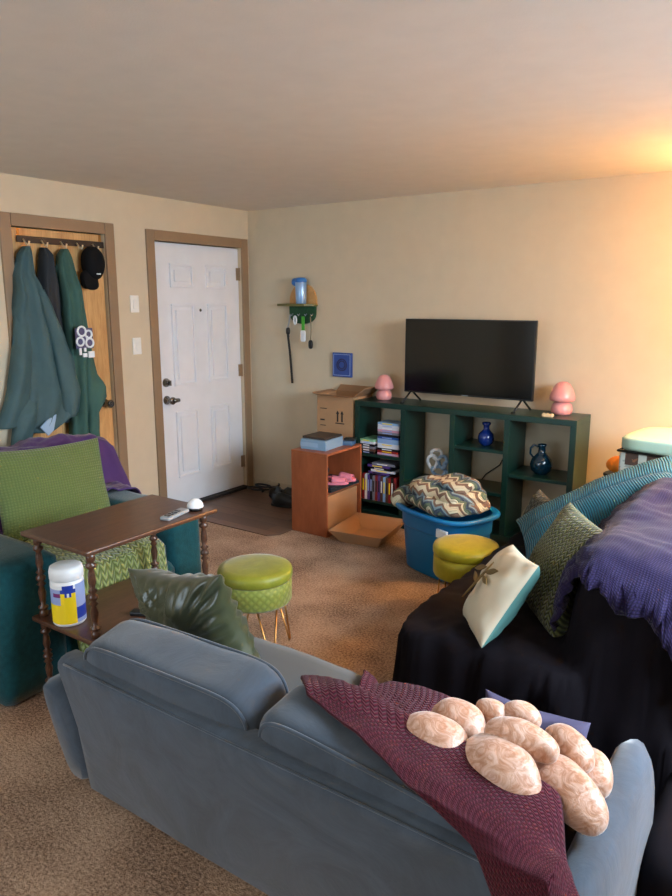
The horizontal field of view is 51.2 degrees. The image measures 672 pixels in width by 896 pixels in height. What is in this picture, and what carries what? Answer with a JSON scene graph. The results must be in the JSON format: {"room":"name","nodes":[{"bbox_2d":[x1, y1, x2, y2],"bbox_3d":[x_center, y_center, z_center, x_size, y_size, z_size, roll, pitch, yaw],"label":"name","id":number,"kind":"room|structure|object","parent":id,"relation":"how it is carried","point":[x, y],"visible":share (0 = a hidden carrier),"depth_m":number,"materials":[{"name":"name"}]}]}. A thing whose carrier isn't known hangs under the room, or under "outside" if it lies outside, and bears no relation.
{"room":"living room","nodes":[
{"label":"living room","id":0,"kind":"room"},
{"bbox_2d":[0,173,253,495],"bbox_3d":[-2.592,-0.283,3.531,0.100,2.365,6.400,8,14,34],"label":"wall","id":1,"kind":"structure","parent":0,"point":[130,214],"depth_m":5.00,"materials":[{"name":"paint"}]},
{"bbox_2d":[11,227,114,447],"bbox_3d":[-1.757,-0.378,4.666,0.115,2.047,0.664,8,14,34],"label":"door","id":2,"kind":"structure","parent":1,"relation":"in","point":[94,300],"depth_m":4.76,"materials":[{"name":"brown wood"}]},
{"bbox_2d":[16,228,103,249],"bbox_3d":[-1.726,-1.326,4.478,0.084,0.110,0.636,8,14,34],"label":"rack","id":3,"kind":"object","parent":2,"relation":"attached to","point":[19,238],"visible":0.94,"depth_m":4.46,"materials":[{"name":"brown metal"}]},
{"bbox_2d":[0,246,80,444],"bbox_3d":[-1.846,-0.622,4.324,0.151,1.206,0.562,8,14,34],"label":"jacket","id":4,"kind":"object","parent":3,"relation":"hanging from","point":[43,391],"visible":0.96,"depth_m":4.30,"materials":[{"name":"teal fabric"}]},
{"bbox_2d":[36,247,69,422],"bbox_3d":[-1.780,-0.705,4.479,0.087,1.106,0.189,8,14,34],"label":"jacket","id":5,"kind":"object","parent":3,"relation":"hanging from","point":[46,269],"visible":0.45,"depth_m":4.37,"materials":[{"name":"grey fabric"}]},
{"bbox_2d":[55,249,106,435],"bbox_3d":[-1.646,-0.659,4.603,0.142,1.248,0.261,8,14,34],"label":"jacket","id":6,"kind":"object","parent":3,"relation":"hanging from","point":[79,338],"visible":0.92,"depth_m":4.55,"materials":[{"name":"green fabric"}]},
{"bbox_2d":[80,246,104,289],"bbox_3d":[-1.611,-1.184,4.620,0.137,0.281,0.174,8,14,34],"label":"baseball cap","id":7,"kind":"object","parent":3,"relation":"hanging from","point":[92,259],"visible":1,"depth_m":4.57,"materials":[{"name":"black fabric"}]},
{"bbox_2d":[0,211,128,479],"bbox_3d":[-1.785,-0.410,4.679,0.106,2.145,0.820,8,14,34],"label":"trim","id":8,"kind":"structure","parent":1,"relation":"attached to","point":[7,220],"depth_m":4.69,"materials":[{"name":"wood"}]},
{"bbox_2d":[130,295,138,312],"bbox_3d":[-1.432,-1.026,4.996,0.014,0.120,0.074,8,14,34],"label":"light switch","id":9,"kind":"object","parent":1,"relation":"attached to","point":[134,299],"visible":1,"depth_m":4.99,"materials":[{"name":"plastic"}]},
{"bbox_2d":[132,337,141,354],"bbox_3d":[-1.432,-0.735,5.056,0.014,0.120,0.074,8,14,34],"label":"light switch","id":10,"kind":"object","parent":1,"relation":"attached to","point":[137,349],"visible":1,"depth_m":5.05,"materials":[{"name":"plastic"}]},
{"bbox_2d":[145,229,253,497],"bbox_3d":[-1.088,-0.612,5.672,0.106,2.135,1.080,8,14,34],"label":"trim","id":11,"kind":"structure","parent":1,"relation":"attached to","point":[151,235],"depth_m":5.36,"materials":[{"name":"wood"}]},
{"bbox_2d":[154,241,247,501],"bbox_3d":[-1.067,-0.572,5.668,0.154,2.057,0.933,8,14,34],"label":"door","id":12,"kind":"structure","parent":1,"relation":"in","point":[198,290],"depth_m":5.64,"materials":[{"name":"white paint"}]},
{"bbox_2d":[0,488,447,895],"bbox_3d":[-0.574,1.184,2.418,4.800,0.066,6.400,8,14,34],"label":"floor","id":13,"kind":"structure","parent":0,"point":[349,605],"depth_m":2.70,"materials":[{"name":"carpet"}]},
{"bbox_2d":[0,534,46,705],"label":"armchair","id":14,"kind":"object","parent":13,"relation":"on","point":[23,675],"depth_m":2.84,"materials":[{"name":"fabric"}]},
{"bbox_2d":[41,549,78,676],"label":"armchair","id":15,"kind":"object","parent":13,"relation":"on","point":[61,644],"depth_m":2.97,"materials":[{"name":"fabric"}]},
{"bbox_2d":[0,438,109,541],"bbox_3d":[-1.454,0.227,3.619,0.599,0.488,0.232,-11,16,-44],"label":"throw pillow","id":16,"kind":"object","parent":15,"relation":"on","point":[39,486],"visible":0.7,"depth_m":3.53,"materials":[{"name":"green fabric"}]},
{"bbox_2d":[0,433,141,534],"bbox_3d":[-1.626,0.370,3.903,0.730,0.848,1.384,8,14,34],"label":"throw blanket","id":17,"kind":"object","parent":15,"relation":"on","point":[115,477],"visible":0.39,"depth_m":4.05,"materials":[{"name":"fabric"}]},
{"bbox_2d":[25,535,167,651],"bbox_3d":[-1.194,0.672,3.424,0.583,0.456,0.590,8,14,34],"label":"throw blanket","id":18,"kind":"object","parent":15,"relation":"on","point":[113,564],"visible":0.15,"depth_m":3.27,"materials":[{"name":"fabric"}]},
{"bbox_2d":[20,494,216,681],"bbox_3d":[-0.888,0.658,3.009,0.425,0.735,0.675,8,14,34],"label":"side table","id":19,"kind":"object","parent":13,"relation":"on","point":[89,534],"visible":0.54,"depth_m":2.85,"materials":[{"name":"brown wood"}]},
{"bbox_2d":[48,559,86,626],"bbox_3d":[-1.068,0.576,2.793,0.130,0.241,0.130,8,14,34],"label":"wipes canister","id":20,"kind":"object","parent":19,"relation":"on","point":[66,578],"visible":1,"depth_m":2.75,"materials":[{"name":"white plastic"}]},
{"bbox_2d":[32,574,177,644],"bbox_3d":[-0.888,0.663,3.010,0.405,0.020,0.655,8,14,34],"label":"shelf","id":21,"kind":"object","parent":19,"relation":"attached to","point":[116,601],"depth_m":2.87,"materials":[{"name":"brown wood"}]},
{"bbox_2d":[160,508,188,520],"bbox_3d":[-0.684,0.280,2.976,0.048,0.018,0.150,5,13,22],"label":"tv remote","id":22,"kind":"object","parent":19,"relation":"on","point":[178,512],"visible":1,"depth_m":2.95,"materials":[{"name":"grey plastic"}]},
{"bbox_2d":[187,498,203,511],"bbox_3d":[-0.615,0.245,3.063,0.072,0.052,0.072,8,14,34],"label":"speaker","id":23,"kind":"object","parent":19,"relation":"on","point":[195,504],"visible":1,"depth_m":3.04},
{"bbox_2d":[217,554,292,642],"bbox_3d":[-0.377,0.750,3.305,0.350,0.434,0.350,3,12,14],"label":"stool","id":24,"kind":"object","parent":13,"relation":"on","point":[260,583],"visible":0.79,"depth_m":3.16,"materials":[{"name":"fabric"}]},
{"bbox_2d":[247,483,279,491],"bbox_3d":[-0.631,0.339,6.052,0.347,0.097,0.135,8,14,34],"label":"coiled cord","id":25,"kind":"object","parent":13,"relation":"on","point":[257,485],"visible":0.94,"depth_m":6.03,"materials":[{"name":"black rubber"}]},
{"bbox_2d":[269,486,282,498],"bbox_3d":[-0.499,0.364,5.890,0.089,0.122,0.269,-5,13,-24],"label":"shoe","id":26,"kind":"object","parent":13,"relation":"on","point":[276,489],"visible":0.41,"depth_m":5.84,"materials":[{"name":"grey fabric"}]},
{"bbox_2d":[271,492,291,507],"bbox_3d":[-0.397,0.413,5.655,0.269,0.122,0.089,3,12,14],"label":"shoe","id":27,"kind":"object","parent":13,"relation":"on","point":[280,499],"visible":0.67,"depth_m":5.63,"materials":[{"name":"grey fabric"}]},
{"bbox_2d":[291,443,361,537],"bbox_3d":[-0.065,0.283,5.139,0.310,0.600,0.450,8,14,34],"label":"cubby shelf","id":28,"kind":"object","parent":13,"relation":"on","point":[309,468],"visible":0.71,"depth_m":4.98,"materials":[{"name":"brown wood"}]},
{"bbox_2d":[300,436,342,450],"bbox_3d":[-0.102,-0.043,5.053,0.211,0.072,0.242,7,14,30],"label":"game box","id":29,"kind":"object","parent":28,"relation":"on","point":[306,443],"visible":0.86,"depth_m":4.96,"materials":[{"name":"cardboard"}]},
{"bbox_2d":[300,442,317,447],"bbox_3d":[-0.191,-0.024,4.969,0.146,0.030,0.002,7,14,30],"label":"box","id":30,"kind":"object","parent":29,"relation":"attached to","point":[303,444],"depth_m":4.97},
{"bbox_2d":[303,431,341,440],"bbox_3d":[-0.098,-0.087,5.048,0.200,0.016,0.210,8,14,34],"label":"notebook","id":31,"kind":"object","parent":29,"relation":"on","point":[320,435],"visible":1,"depth_m":5.02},
{"bbox_2d":[328,485,356,529],"bbox_3d":[-0.056,0.423,5.163,0.250,0.255,0.390,8,14,34],"label":"cardboard box","id":32,"kind":"object","parent":28,"relation":"on","point":[342,504],"visible":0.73,"depth_m":5.08,"materials":[{"name":"cardboard"}]},
{"bbox_2d":[328,474,358,492],"bbox_3d":[-0.039,0.254,5.109,0.260,0.032,0.360,8,14,34],"label":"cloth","id":33,"kind":"object","parent":28,"relation":"on","point":[331,488],"visible":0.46,"depth_m":4.98,"materials":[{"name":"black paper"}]},
{"bbox_2d":[328,475,348,484],"bbox_3d":[-0.029,0.225,5.009,0.240,0.065,0.100,1,12,6],"label":"slipper","id":34,"kind":"object","parent":33,"relation":"on","point":[335,480],"visible":0.79,"depth_m":4.97,"materials":[{"name":"fabric"}]},
{"bbox_2d":[328,471,355,481],"bbox_3d":[0.031,0.203,5.111,0.240,0.065,0.100,4,12,17],"label":"slipper","id":35,"kind":"object","parent":33,"relation":"on","point":[349,477],"visible":0.67,"depth_m":5.07,"materials":[{"name":"pink fabric"}]},
{"bbox_2d":[343,437,356,445],"bbox_3d":[0.098,-0.051,5.136,0.095,0.055,0.090,4,12,17],"label":"box","id":36,"kind":"object","parent":28,"relation":"on","point":[348,441],"visible":1,"depth_m":5.10,"materials":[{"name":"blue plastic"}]},
{"bbox_2d":[43,618,654,895],"bbox_3d":[-0.072,0.886,2.078,1.784,0.668,0.705,8,14,34],"label":"loveseat","id":37,"kind":"object","parent":13,"relation":"on","point":[225,751],"visible":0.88,"depth_m":1.80,"materials":[{"name":"fabric"}]},
{"bbox_2d":[87,620,286,729],"bbox_3d":[-0.433,0.782,2.065,0.697,0.457,0.256,8,14,34],"label":"cushion","id":38,"kind":"object","parent":37,"relation":"on","point":[212,685],"depth_m":1.94,"materials":[{"name":"fabric"}]},
{"bbox_2d":[128,568,259,657],"bbox_3d":[-0.495,0.608,2.451,0.571,0.489,0.252,8,14,34],"label":"throw pillow","id":39,"kind":"object","parent":37,"relation":"on","point":[201,605],"visible":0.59,"depth_m":2.32,"materials":[{"name":"fabric"}]},
{"bbox_2d":[254,637,360,690],"bbox_3d":[-0.297,0.843,2.332,0.755,0.187,0.534,8,14,34],"label":"seat cushion","id":40,"kind":"object","parent":37,"relation":"on","point":[291,663],"depth_m":2.39,"materials":[{"name":"fabric"}]},
{"bbox_2d":[259,684,460,834],"bbox_3d":[0.147,0.883,1.680,0.750,0.480,0.251,8,14,34],"label":"cushion","id":41,"kind":"object","parent":37,"relation":"on","point":[294,729],"depth_m":1.65,"materials":[{"name":"fabric"}]},
{"bbox_2d":[407,711,467,747],"bbox_3d":[0.226,0.674,1.637,0.166,0.088,0.113,6,13,26],"label":"loaf","id":42,"kind":"object","parent":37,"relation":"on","point":[436,729],"visible":0.61,"depth_m":1.61,"materials":[{"name":"beige food"}]},
{"bbox_2d":[300,669,579,895],"bbox_3d":[0.224,0.922,1.809,0.659,0.664,1.230,2,12,8],"label":"throw blanket","id":43,"kind":"object","parent":37,"relation":"on","point":[517,841],"visible":0.74,"depth_m":1.46,"materials":[{"name":"fabric"}]},
{"bbox_2d":[432,697,485,737],"bbox_3d":[0.301,0.674,1.735,0.140,0.087,0.105,6,13,25],"label":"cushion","id":44,"kind":"object","parent":43,"relation":"on","point":[466,714],"visible":0.57,"depth_m":1.71,"materials":[{"name":"beige food"}]},
{"bbox_2d":[465,732,541,794],"bbox_3d":[0.360,0.697,1.545,0.130,0.092,0.200,-7,14,-30],"label":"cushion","id":45,"kind":"object","parent":43,"relation":"on","point":[504,763],"visible":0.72,"depth_m":1.50,"materials":[{"name":"beige food"}]},
{"bbox_3d":[0.504,0.801,1.708,0.297,0.125,0.251,8,14,34],"label":"crumpled cloth","id":46,"kind":"object","parent":43,"relation":"on","visible":0},
{"bbox_2d":[476,698,505,722],"bbox_3d":[0.389,0.661,1.758,0.080,0.062,0.055,6,13,25],"label":"loaf","id":47,"kind":"object","parent":46,"relation":"on","point":[491,708],"visible":0.56,"depth_m":1.74,"materials":[{"name":"food"}]},
{"bbox_2d":[504,700,541,726],"bbox_3d":[0.461,0.663,1.747,0.100,0.063,0.065,6,13,27],"label":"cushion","id":48,"kind":"object","parent":46,"relation":"on","point":[525,710],"visible":0.64,"depth_m":1.73,"materials":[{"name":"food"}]},
{"bbox_2d":[587,748,612,798],"bbox_3d":[0.597,0.760,1.655,0.098,0.085,0.137,0,12,0],"label":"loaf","id":49,"kind":"object","parent":46,"relation":"on","point":[601,774],"visible":0.45,"depth_m":1.60,"materials":[{"name":"food"}]},
{"bbox_2d":[545,723,594,773],"bbox_3d":[0.543,0.697,1.639,0.078,0.082,0.132,-7,14,-31],"label":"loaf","id":50,"kind":"object","parent":49,"relation":"on","point":[572,744],"visible":0.77,"depth_m":1.60,"materials":[{"name":"food"}]},
{"bbox_2d":[486,689,590,737],"bbox_3d":[0.619,0.995,2.241,0.343,0.357,0.150,10,16,41],"label":"bed pillow","id":51,"kind":"object","parent":37,"relation":"on","point":[548,719],"visible":0.17,"depth_m":2.18,"materials":[{"name":"purple fabric"}]},
{"bbox_2d":[564,823,576,852],"bbox_3d":[0.318,0.930,1.919,0.752,0.187,0.535,8,14,34],"label":"seat cushion","id":52,"kind":"object","parent":37,"relation":"on","point":[570,832],"depth_m":1.63,"materials":[{"name":"fabric"}]},
{"bbox_2d":[535,754,608,836],"bbox_3d":[0.505,0.751,1.546,0.121,0.100,0.208,-5,13,-24],"label":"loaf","id":53,"kind":"object","parent":37,"relation":"on","point":[585,809],"visible":0.6,"depth_m":1.49,"materials":[{"name":"food"}]},
{"bbox_2d":[484,716,559,763],"bbox_3d":[0.420,0.657,1.589,0.170,0.079,0.085,5,13,23],"label":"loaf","id":54,"kind":"object","parent":53,"relation":"on","point":[543,748],"visible":0.82,"depth_m":1.56,"materials":[{"name":"food"}]},
{"bbox_2d":[328,512,403,547],"bbox_3d":[0.230,0.584,4.927,0.400,0.093,0.470,6,13,26],"label":"cardboard tray","id":55,"kind":"object","parent":13,"relation":"on","point":[364,529],"visible":0.93,"depth_m":5.03,"materials":[{"name":"cardboard"}]},
{"bbox_2d":[395,503,500,582],"bbox_3d":[0.674,0.554,4.311,0.484,0.407,0.623,-8,14,-35],"label":"tub","id":56,"kind":"object","parent":13,"relation":"on","point":[421,529],"visible":0.53,"depth_m":4.18,"materials":[{"name":"blue plastic"}]},
{"bbox_2d":[390,473,490,517],"bbox_3d":[0.628,0.289,4.276,0.626,0.257,0.459,8,14,34],"label":"blanket","id":57,"kind":"object","parent":56,"relation":"on","point":[455,495],"visible":0.99,"depth_m":4.10,"materials":[{"name":"fabric"}]},
{"bbox_2d":[433,534,498,592],"bbox_3d":[0.670,0.686,3.647,0.340,0.418,0.340,5,13,23],"label":"stool","id":58,"kind":"object","parent":13,"relation":"on","point":[455,555],"visible":0.64,"depth_m":3.52,"materials":[{"name":"yellow fabric"}]},
{"bbox_2d":[355,396,590,546],"bbox_3d":[0.890,0.165,4.927,1.610,0.917,0.310,8,14,34],"label":"bookcase","id":59,"kind":"object","parent":13,"relation":"on","point":[462,443],"visible":0.69,"depth_m":4.77,"materials":[{"name":"green paint"}]},
{"bbox_2d":[362,471,367,497],"bbox_3d":[0.244,0.272,5.311,0.021,0.195,0.140,8,14,34],"label":"case","id":60,"kind":"object","parent":59,"relation":"on","point":[364,473],"visible":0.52,"depth_m":5.25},
{"bbox_2d":[362,450,376,453],"bbox_3d":[0.278,0.016,5.249,0.120,0.017,0.175,8,14,34],"label":"case","id":61,"kind":"object","parent":59,"relation":"on","point":[363,451],"visible":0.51,"depth_m":5.17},
{"bbox_2d":[362,448,376,451],"bbox_3d":[0.278,-0.001,5.245,0.120,0.017,0.175,8,14,34],"label":"case","id":62,"kind":"object","parent":61,"relation":"on","point":[364,449],"visible":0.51,"depth_m":5.17,"materials":[{"name":"white plastic"}]},
{"bbox_2d":[362,445,376,448],"bbox_3d":[0.278,-0.019,5.242,0.120,0.017,0.175,8,14,35],"label":"case","id":63,"kind":"object","parent":62,"relation":"on","point":[367,447],"visible":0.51,"depth_m":5.16,"materials":[{"name":"white plastic"}]},
{"bbox_2d":[360,443,377,446],"bbox_3d":[0.278,-0.037,5.238,0.120,0.017,0.175,8,14,34],"label":"case","id":64,"kind":"object","parent":63,"relation":"on","point":[363,444],"visible":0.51,"depth_m":5.16,"materials":[{"name":"white plastic"}]},
{"bbox_2d":[360,441,376,444],"bbox_3d":[0.278,-0.054,5.234,0.120,0.017,0.175,8,14,32],"label":"case","id":65,"kind":"object","parent":64,"relation":"on","point":[366,442],"visible":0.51,"depth_m":5.16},
{"bbox_2d":[360,435,377,441],"bbox_3d":[0.278,-0.071,5.231,0.120,0.015,0.175,8,14,35],"label":"case","id":66,"kind":"object","parent":65,"relation":"on","point":[373,438],"visible":0.74,"depth_m":5.19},
{"bbox_2d":[375,474,378,500],"bbox_3d":[0.336,0.286,5.249,0.021,0.192,0.140,8,14,34],"label":"case","id":67,"kind":"object","parent":59,"relation":"on","point":[376,476],"visible":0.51,"depth_m":5.19,"materials":[{"name":"plastic"}]},
{"bbox_2d":[368,470,391,475],"bbox_3d":[0.350,0.175,5.228,0.170,0.016,0.140,8,14,35],"label":"case","id":68,"kind":"object","parent":67,"relation":"on","point":[369,471],"visible":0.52,"depth_m":5.17,"materials":[{"name":"plastic"}]},
{"bbox_2d":[371,469,399,473],"bbox_3d":[0.379,0.162,5.205,0.200,0.016,0.140,8,14,33],"label":"case","id":69,"kind":"object","parent":68,"relation":"on","point":[374,470],"visible":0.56,"depth_m":5.15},
{"bbox_2d":[370,466,399,471],"bbox_3d":[0.367,0.144,5.210,0.190,0.016,0.140,9,15,38],"label":"case","id":70,"kind":"object","parent":69,"relation":"on","point":[397,467],"visible":0.56,"depth_m":5.15,"materials":[{"name":"white plastic"}]},
{"bbox_2d":[368,462,391,468],"bbox_3d":[0.346,0.124,5.220,0.180,0.016,0.140,7,14,30],"label":"case","id":71,"kind":"object","parent":70,"relation":"on","point":[369,464],"visible":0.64,"depth_m":5.16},
{"bbox_2d":[372,459,399,467],"bbox_3d":[0.383,0.112,5.192,0.190,0.016,0.140,7,14,32],"label":"case","id":72,"kind":"object","parent":71,"relation":"on","point":[382,462],"visible":0.82,"depth_m":5.17,"materials":[{"name":"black plastic"}]},
{"bbox_2d":[380,475,384,501],"bbox_3d":[0.373,0.291,5.224,0.021,0.193,0.140,8,14,34],"label":"case","id":73,"kind":"object","parent":59,"relation":"on","point":[382,476],"visible":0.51,"depth_m":5.17,"materials":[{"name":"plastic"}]},
{"bbox_2d":[375,374,393,399],"bbox_3d":[0.356,-0.451,5.187,0.142,0.184,0.142,8,14,34],"label":"mushroom lamp","id":74,"kind":"object","parent":59,"relation":"on","point":[384,384],"visible":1,"depth_m":5.14,"materials":[{"name":"pink glass"}]},
{"bbox_2d":[377,452,399,456],"bbox_3d":[0.416,0.037,5.153,0.180,0.016,0.140,8,14,34],"label":"case","id":75,"kind":"object","parent":59,"relation":"on","point":[380,453],"visible":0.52,"depth_m":5.10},
{"bbox_2d":[377,450,399,454],"bbox_3d":[0.416,0.020,5.149,0.180,0.016,0.140,8,14,35],"label":"case","id":76,"kind":"object","parent":75,"relation":"on","point":[382,451],"visible":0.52,"depth_m":5.09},
{"bbox_2d":[377,447,399,451],"bbox_3d":[0.416,0.003,5.146,0.180,0.016,0.140,8,14,35],"label":"case","id":77,"kind":"object","parent":76,"relation":"on","point":[384,449],"visible":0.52,"depth_m":5.09,"materials":[{"name":"white plastic"}]},
{"bbox_2d":[377,445,399,449],"bbox_3d":[0.416,-0.014,5.142,0.180,0.016,0.140,8,14,32],"label":"case","id":78,"kind":"object","parent":77,"relation":"on","point":[378,446],"visible":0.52,"depth_m":5.09,"materials":[{"name":"white plastic"}]},
{"bbox_2d":[377,443,399,447],"bbox_3d":[0.416,-0.031,5.139,0.180,0.016,0.140,8,14,33],"label":"case","id":79,"kind":"object","parent":78,"relation":"on","point":[381,444],"visible":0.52,"depth_m":5.08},
{"bbox_2d":[377,440,399,445],"bbox_3d":[0.416,-0.048,5.135,0.180,0.016,0.140,8,14,35],"label":"case","id":80,"kind":"object","parent":79,"relation":"on","point":[378,441],"visible":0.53,"depth_m":5.08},
{"bbox_2d":[377,438,399,442],"bbox_3d":[0.416,-0.064,5.132,0.180,0.016,0.140,8,14,35],"label":"case","id":81,"kind":"object","parent":80,"relation":"on","point":[379,439],"visible":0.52,"depth_m":5.08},
{"bbox_2d":[378,436,399,440],"bbox_3d":[0.416,-0.081,5.128,0.180,0.016,0.140,8,14,34],"label":"case","id":82,"kind":"object","parent":81,"relation":"on","point":[381,437],"visible":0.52,"depth_m":5.07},
{"bbox_2d":[378,434,399,437],"bbox_3d":[0.416,-0.098,5.125,0.180,0.016,0.140,8,14,34],"label":"case","id":83,"kind":"object","parent":82,"relation":"on","point":[383,435],"visible":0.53,"depth_m":5.07,"materials":[{"name":"black"}]},
{"bbox_2d":[378,431,399,435],"bbox_3d":[0.416,-0.115,5.121,0.180,0.016,0.140,8,14,34],"label":"case","id":84,"kind":"object","parent":83,"relation":"on","point":[379,432],"visible":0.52,"depth_m":5.07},
{"bbox_2d":[378,429,399,433],"bbox_3d":[0.416,-0.132,5.118,0.180,0.016,0.140,8,14,35],"label":"case","id":85,"kind":"object","parent":84,"relation":"on","point":[381,430],"visible":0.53,"depth_m":5.05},
{"bbox_2d":[378,427,399,430],"bbox_3d":[0.416,-0.148,5.114,0.180,0.016,0.140,8,14,34],"label":"case","id":86,"kind":"object","parent":85,"relation":"on","point":[383,428],"visible":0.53,"depth_m":5.05,"materials":[{"name":"white plastic"}]},
{"bbox_2d":[378,424,399,428],"bbox_3d":[0.416,-0.165,5.111,0.180,0.016,0.140,8,14,34],"label":"case","id":87,"kind":"object","parent":86,"relation":"on","point":[379,425],"visible":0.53,"depth_m":5.06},
{"bbox_2d":[378,419,399,426],"bbox_3d":[0.416,-0.182,5.107,0.180,0.016,0.140,8,14,34],"label":"case","id":88,"kind":"object","parent":87,"relation":"on","point":[385,422],"visible":0.78,"depth_m":5.08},
{"bbox_2d":[426,448,447,475],"bbox_3d":[0.737,0.125,4.996,0.207,0.247,0.060,8,14,34],"label":"sculpture","id":89,"kind":"object","parent":59,"relation":"on","point":[443,466],"visible":0.81,"depth_m":4.99,"materials":[{"name":"white plastic"}]},
{"bbox_2d":[400,319,537,413],"bbox_3d":[0.888,-0.571,4.763,0.944,0.593,0.218,8,14,34],"label":"television","id":90,"kind":"object","parent":59,"relation":"on","point":[493,359],"visible":1,"depth_m":4.71,"materials":[{"name":"black plastic"}]},
{"bbox_2d":[478,422,493,445],"bbox_3d":[1.018,-0.097,4.752,0.112,0.158,0.112,8,14,34],"label":"vase","id":91,"kind":"object","parent":59,"relation":"on","point":[486,436],"visible":1,"depth_m":4.72,"materials":[{"name":"ceramic"}]},
{"bbox_2d":[529,443,552,474],"bbox_3d":[1.334,0.072,4.564,0.151,0.198,0.144,8,14,34],"label":"pitcher","id":92,"kind":"object","parent":59,"relation":"on","point":[540,463],"visible":1,"depth_m":4.53,"materials":[{"name":"teal ceramic"}]},
{"bbox_2d":[549,381,575,414],"bbox_3d":[1.452,-0.321,4.499,0.162,0.210,0.162,8,14,34],"label":"mushroom lamp","id":93,"kind":"object","parent":59,"relation":"on","point":[562,393],"visible":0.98,"depth_m":4.45,"materials":[{"name":"pink glass"}]},
{"bbox_2d":[603,470,613,475],"bbox_3d":[1.716,0.456,4.252,0.228,0.617,0.241,8,14,34],"label":"plant stand","id":94,"kind":"object","parent":13,"relation":"on","point":[608,472],"visible":0.18,"depth_m":4.22,"materials":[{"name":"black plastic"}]},
{"bbox_2d":[606,455,619,472],"bbox_3d":[1.696,0.086,4.189,0.149,0.132,0.149,8,14,34],"label":"pumpkin","id":95,"kind":"object","parent":94,"relation":"on","point":[612,464],"visible":0.41,"depth_m":4.16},
{"bbox_2d":[617,427,671,470],"bbox_3d":[1.859,0.387,3.827,0.554,0.933,0.474,11,16,41],"label":"hamper","id":96,"kind":"object","parent":13,"relation":"on","point":[639,446],"visible":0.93,"depth_m":3.70,"materials":[{"name":"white plastic"}]},
{"bbox_2d":[636,772,671,895],"bbox_3d":[0.999,1.082,1.813,0.362,0.407,0.550,8,14,34],"label":"duffel bag","id":97,"kind":"object","parent":13,"relation":"on","point":[655,874],"visible":0.82,"depth_m":1.69,"materials":[{"name":"black fabric"}]},
{"bbox_2d":[0,0,671,210],"bbox_3d":[-0.574,-1.187,1.923,5.000,0.060,6.600,8,14,34],"label":"ceiling","id":98,"kind":"structure","parent":0,"point":[246,105],"depth_m":2.58,"materials":[{"name":"paint"}]},
{"bbox_2d":[312,384,376,439],"bbox_3d":[0.090,0.011,5.448,0.477,1.007,0.393,8,14,34],"label":"carton","id":99,"kind":"object","parent":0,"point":[335,408],"visible":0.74,"depth_m":5.30,"materials":[{"name":"cardboard"}]},
{"bbox_2d":[248,171,671,520],"bbox_3d":[1.268,-0.517,4.798,5.000,2.425,0.100,8,14,34],"label":"wall","id":100,"kind":"structure","parent":0,"point":[589,261],"depth_m":4.80,"materials":[{"name":"paint"}]},
{"bbox_2d":[254,478,291,488],"bbox_3d":[1.236,0.582,4.979,4.800,0.080,0.014,8,14,34],"label":"baseboard","id":101,"kind":"structure","parent":100,"relation":"attached to","point":[256,480],"depth_m":6.18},
{"bbox_2d":[277,284,317,323],"bbox_3d":[-0.339,-1.161,5.648,0.380,0.320,0.135,8,14,34],"label":"wall shelf","id":102,"kind":"object","parent":100,"relation":"attached to","point":[309,309],"visible":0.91,"depth_m":5.63,"materials":[{"name":"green wood"}]},
{"bbox_2d":[286,315,292,382],"bbox_3d":[-0.380,-0.811,5.782,0.050,0.560,0.050,8,14,34],"label":"lanyard","id":103,"kind":"object","parent":102,"relation":"hanging from","point":[287,328],"visible":1,"depth_m":5.78,"materials":[{"name":"black fabric"}]},
{"bbox_2d":[291,278,306,303],"bbox_3d":[-0.294,-1.254,5.600,0.132,0.207,0.096,8,14,34],"label":"tumbler","id":104,"kind":"object","parent":102,"relation":"on","point":[300,284],"visible":0.98,"depth_m":5.56,"materials":[{"name":"plastic"}]},
{"bbox_2d":[300,316,305,341],"bbox_3d":[-0.265,-0.957,5.646,0.048,0.200,0.016,8,14,34],"label":"tag","id":105,"kind":"object","parent":102,"relation":"hanging from","point":[303,332],"visible":1,"depth_m":5.64,"materials":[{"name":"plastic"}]},
{"bbox_2d":[333,352,352,377],"bbox_3d":[0.050,-0.657,5.546,0.180,0.190,0.026,8,14,34],"label":"wall plaque","id":106,"kind":"object","parent":100,"relation":"attached to","point":[342,362],"visible":1,"depth_m":5.53,"materials":[{"name":"blue ceramic"}]},
{"bbox_3d":[1.094,0.629,2.960,1.082,0.812,1.497,8,14,34],"label":"sofa","id":107,"kind":"object","parent":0,"visible":0},
{"bbox_2d":[392,532,671,809],"bbox_3d":[1.062,0.607,2.969,1.133,0.823,1.599,8,14,34],"label":"sofa cover","id":108,"kind":"object","parent":107,"relation":"on","point":[611,672],"visible":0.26,"depth_m":2.33,"materials":[{"name":"black fabric"}]},
{"bbox_2d":[462,545,539,647],"bbox_3d":[0.608,0.540,2.609,0.258,0.332,0.345,-2,12,-8],"label":"throw pillow","id":109,"kind":"object","parent":108,"relation":"on","point":[503,585],"visible":0.97,"depth_m":2.48,"materials":[{"name":"beige fabric"}]},
{"bbox_2d":[523,489,550,514],"bbox_3d":[1.045,0.354,3.623,0.143,0.228,0.260,-1,12,-4],"label":"throw pillow","id":110,"kind":"object","parent":108,"relation":"on","point":[539,498],"visible":0.28,"depth_m":3.62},
{"bbox_2d":[525,502,601,636],"bbox_3d":[0.874,0.463,2.710,0.278,0.396,0.440,0,12,-2],"label":"throw pillow","id":111,"kind":"object","parent":108,"relation":"on","point":[570,530],"visible":0.49,"depth_m":2.62,"materials":[{"name":"fabric"}]},
{"bbox_2d":[516,455,671,558],"bbox_3d":[1.244,0.296,3.310,0.767,0.509,0.336,3,12,16],"label":"throw pillow","id":112,"kind":"object","parent":108,"relation":"on","point":[596,499],"visible":0.61,"depth_m":3.26,"materials":[{"name":"fabric"}]},
{"bbox_2d":[549,477,671,660],"bbox_3d":[1.325,0.609,2.740,0.662,0.802,1.392,8,14,34],"label":"knit blanket","id":113,"kind":"object","parent":108,"relation":"on","point":[629,561],"visible":0.95,"depth_m":2.30,"materials":[{"name":"fabric"}]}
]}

